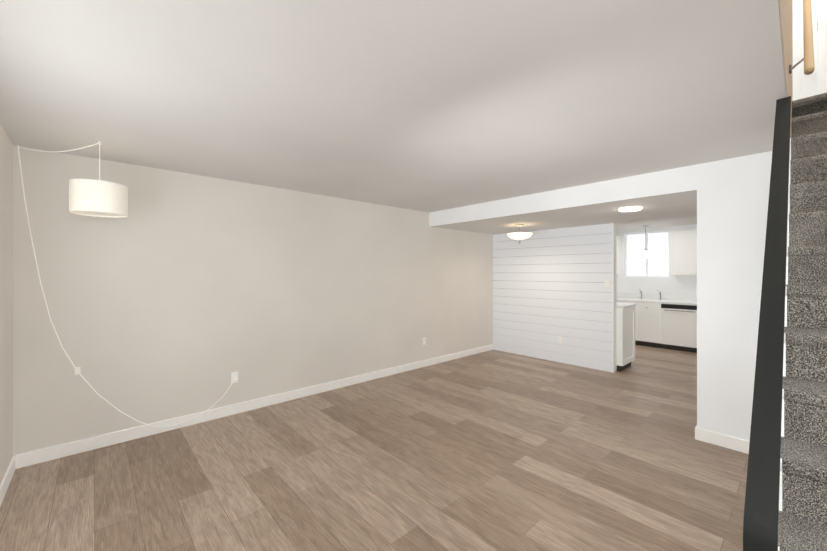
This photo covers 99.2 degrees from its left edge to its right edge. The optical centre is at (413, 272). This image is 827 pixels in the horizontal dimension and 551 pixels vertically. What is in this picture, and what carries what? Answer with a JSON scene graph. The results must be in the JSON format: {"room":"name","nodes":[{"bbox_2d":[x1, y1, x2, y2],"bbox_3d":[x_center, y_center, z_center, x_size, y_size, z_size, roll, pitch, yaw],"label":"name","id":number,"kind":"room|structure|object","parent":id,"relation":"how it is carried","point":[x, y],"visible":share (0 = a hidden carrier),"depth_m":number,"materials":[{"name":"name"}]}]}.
{"room":"empty living room","nodes":[
{"label":"empty living room","id":0,"kind":"room"},
{"bbox_2d":[0,125,12,483],"bbox_3d":[-1.401,-1.156,0.722,0.200,5.283,5.060,0,0,-42],"label":"wall","id":1,"kind":"structure","parent":0,"point":[6,300],"depth_m":2.46,"materials":[{"name":"beige paint"}]},
{"bbox_2d":[0,455,15,506],"bbox_3d":[-1.390,1.433,0.868,0.014,0.105,4.858,0,0,-42],"label":"baseboard","id":2,"kind":"structure","parent":1,"relation":"attached to","point":[6,480],"depth_m":2.41,"materials":[{"name":"white wood"}]},
{"bbox_2d":[13,145,492,455],"bbox_3d":[0.333,0.075,5.851,9.666,2.823,0.200,0,0,-42],"label":"wall","id":3,"kind":"structure","parent":0,"point":[174,294],"depth_m":3.53,"materials":[{"name":"beige paint"}]},
{"bbox_2d":[231,371,237,383],"bbox_3d":[-1.879,1.101,3.699,0.070,0.115,0.008,0,0,-42],"label":"electrical outlet","id":4,"kind":"object","parent":3,"relation":"attached to","point":[234,375],"visible":0.71,"depth_m":3.69,"materials":[{"name":"white plastic"}]},
{"bbox_2d":[16,344,492,468],"bbox_3d":[-0.738,1.434,4.733,6.150,0.105,0.014,0,0,-42],"label":"baseboard","id":5,"kind":"structure","parent":3,"relation":"attached to","point":[61,451],"depth_m":3.52,"materials":[{"name":"white wood"}]},
{"bbox_2d":[422,337,425,344],"bbox_3d":[0.168,1.083,5.559,0.070,0.115,0.008,0,0,-42],"label":"electrical outlet","id":6,"kind":"object","parent":3,"relation":"attached to","point":[424,341],"visible":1,"depth_m":5.56,"materials":[{"name":"white plastic"}]},
{"bbox_2d":[0,345,748,550],"bbox_3d":[2.034,1.537,3.978,9.666,0.100,5.260,0,0,-42],"label":"floor","id":7,"kind":"structure","parent":0,"point":[493,450],"depth_m":2.59,"materials":[{"name":"brown wood"}]},
{"bbox_2d":[617,307,634,370],"bbox_3d":[2.601,1.010,6.262,0.597,0.955,2.202,0,0,-42],"label":"base cabinet","id":8,"kind":"object","parent":7,"relation":"on","point":[625,335],"depth_m":5.37,"materials":[{"name":"white wood"}]},
{"bbox_2d":[617,303,636,306],"bbox_3d":[2.618,0.515,6.265,0.627,0.035,2.220,0,0,-42],"label":"countertop","id":9,"kind":"structure","parent":8,"relation":"on","point":[618,304],"depth_m":5.50,"materials":[{"name":"white stone"}]},
{"bbox_2d":[629,302,661,347],"bbox_3d":[4.882,1.045,7.270,0.612,0.884,0.513,0,0,-42],"label":"base cabinet","id":10,"kind":"object","parent":7,"relation":"on","point":[647,324],"depth_m":7.04,"materials":[{"name":"white wood"}]},
{"bbox_2d":[617,290,696,304],"bbox_3d":[5.230,0.481,6.882,0.620,0.238,4.820,0,0,-42],"label":"countertop","id":11,"kind":"structure","parent":10,"relation":"on","point":[665,299],"depth_m":7.24,"materials":[{"name":"white stone"}]},
{"bbox_2d":[661,304,696,352],"bbox_3d":[5.243,1.046,6.840,0.648,0.883,0.592,0,0,-42],"label":"dishwasher","id":12,"kind":"object","parent":7,"relation":"on","point":[678,327],"visible":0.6,"depth_m":6.66,"materials":[{"name":"white metal"}]},
{"bbox_2d":[778,93,826,550],"bbox_3d":[2.193,0.064,1.506,2.924,2.843,0.878,0,0,-42],"label":"staircase","id":13,"kind":"structure","parent":7,"relation":"on","point":[802,523],"depth_m":1.57,"materials":[{"name":"grey carpet"}]},
{"bbox_2d":[743,96,790,550],"bbox_3d":[1.411,0.259,1.366,1.747,2.454,0.070,0,0,-42],"label":"stair stringer","id":14,"kind":"object","parent":13,"relation":"attached to","point":[761,519],"visible":1,"depth_m":1.02,"materials":[{"name":"black metal"}]},
{"bbox_2d":[0,0,786,211],"bbox_3d":[0.172,-1.152,2.286,4.632,0.371,5.260,0,0,-42],"label":"ceiling","id":15,"kind":"structure","parent":0,"point":[428,105],"depth_m":1.85,"materials":[{"name":"white paint"}]},
{"bbox_2d":[17,141,236,427],"bbox_3d":[-2.207,0.241,2.934,1.548,2.413,0.696,0,0,-42],"label":"pendant lamp","id":16,"kind":"object","parent":15,"relation":"hanging from","point":[96,198],"visible":1,"depth_m":2.52,"materials":[{"name":"fabric"}]},
{"bbox_2d":[493,223,616,372],"bbox_3d":[2.297,0.374,6.055,0.124,2.227,2.140,0,0,-42],"label":"wall","id":17,"kind":"structure","parent":0,"point":[549,287],"depth_m":5.83,"materials":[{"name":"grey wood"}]},
{"bbox_2d":[605,279,609,286],"bbox_3d":[2.913,0.157,5.284,0.008,0.115,0.070,0,0,-42],"label":"light switch","id":18,"kind":"object","parent":17,"relation":"attached to","point":[607,282],"visible":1,"depth_m":5.28,"materials":[{"name":"white plastic"}]},
{"bbox_2d":[429,165,696,234],"bbox_3d":[2.009,-1.038,5.087,1.854,0.597,3.585,0,0,-42],"label":"soffit beam","id":19,"kind":"structure","parent":0,"point":[666,194],"depth_m":4.25,"materials":[{"name":"white paint"}]},
{"bbox_2d":[507,224,532,243],"bbox_3d":[1.639,-0.593,5.430,0.392,0.293,0.392,0,0,-42],"label":"ceiling light","id":20,"kind":"object","parent":19,"relation":"attached to","point":[520,235],"visible":1,"depth_m":5.32,"materials":[{"name":"white glass"}]},
{"bbox_2d":[619,207,641,211],"bbox_3d":[2.493,-0.728,4.044,0.230,0.024,0.230,0,0,-42],"label":"light","id":21,"kind":"object","parent":19,"relation":"attached to","point":[627,209],"visible":1,"depth_m":3.99,"materials":[{"name":"beige glass"}]},
{"bbox_2d":[616,224,696,295],"bbox_3d":[5.537,0.076,7.161,0.200,2.823,4.860,0,0,-42],"label":"wall","id":22,"kind":"structure","parent":0,"point":[683,285],"depth_m":7.47,"materials":[{"name":"white paint"}]},
{"bbox_2d":[616,237,618,274],"bbox_3d":[4.382,-0.389,8.031,0.336,0.866,0.461,0,0,-42],"label":"upper cabinet","id":23,"kind":"object","parent":22,"relation":"attached to","point":[617,238],"depth_m":7.90,"materials":[{"name":"white wood"}]},
{"bbox_2d":[625,230,669,276],"bbox_3d":[5.075,-0.391,7.640,0.060,0.980,0.846,0,0,-42],"label":"kitchen window","id":24,"kind":"structure","parent":22,"relation":"in","point":[656,263],"depth_m":7.62,"materials":[{"name":"white glass"}]},
{"bbox_2d":[670,230,695,274],"bbox_3d":[5.396,-0.390,6.916,0.336,0.866,0.514,0,0,-42],"label":"upper cabinet","id":25,"kind":"object","parent":22,"relation":"attached to","point":[683,252],"depth_m":6.84,"materials":[{"name":"white wood"}]},
{"bbox_2d":[696,229,696,274],"bbox_3d":[5.687,-0.390,6.595,0.336,0.866,0.568,0,0,-42],"label":"upper cabinet","id":26,"kind":"object","parent":22,"relation":"attached to","point":[696,229],"depth_m":6.68,"materials":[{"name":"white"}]},
{"bbox_2d":[616,216,696,229],"bbox_3d":[4.434,-1.151,6.160,3.180,0.371,5.260,0,0,-42],"label":"ceiling","id":27,"kind":"structure","parent":0,"point":[662,223],"depth_m":6.90,"materials":[{"name":"white paint"}]},
{"bbox_2d":[642,225,648,258],"bbox_3d":[4.753,-0.624,7.206,0.110,0.680,0.110,0,0,-42],"label":"pendant light","id":28,"kind":"object","parent":27,"relation":"hanging from","point":[645,255],"visible":1,"depth_m":7.19,"materials":[{"name":"silver metal"}]},
{"bbox_2d":[697,0,792,440],"bbox_3d":[1.920,-1.156,2.197,3.965,5.283,0.574,0,0,-42],"label":"wall","id":29,"kind":"structure","parent":0,"point":[732,201],"depth_m":2.97,"materials":[{"name":"white paint"}]},
{"bbox_2d":[695,425,749,453],"bbox_3d":[3.030,1.434,3.243,0.914,0.105,0.546,0,0,-42],"label":"baseboard","id":30,"kind":"structure","parent":29,"relation":"attached to","point":[726,441],"depth_m":3.00,"materials":[{"name":"white wood"}]},
{"bbox_2d":[789,0,814,74],"bbox_3d":[2.627,-1.811,2.385,1.757,1.606,0.091,0,0,-42],"label":"oak handrail","id":31,"kind":"object","parent":29,"relation":"attached to","point":[808,59],"visible":1,"depth_m":1.97,"materials":[{"name":"beige wood"}]},
{"bbox_3d":[4.122,-2.577,4.348,0.120,2.440,2.599,0,0,-42],"label":"wall","id":32,"kind":"structure","parent":0,"visible":0},
{"bbox_2d":[792,0,826,100],"bbox_3d":[4.207,-2.407,4.163,0.143,2.096,0.896,0,0,-42],"label":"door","id":33,"kind":"structure","parent":32,"relation":"in","point":[804,86],"depth_m":3.93,"materials":[{"name":"white"}]}
]}

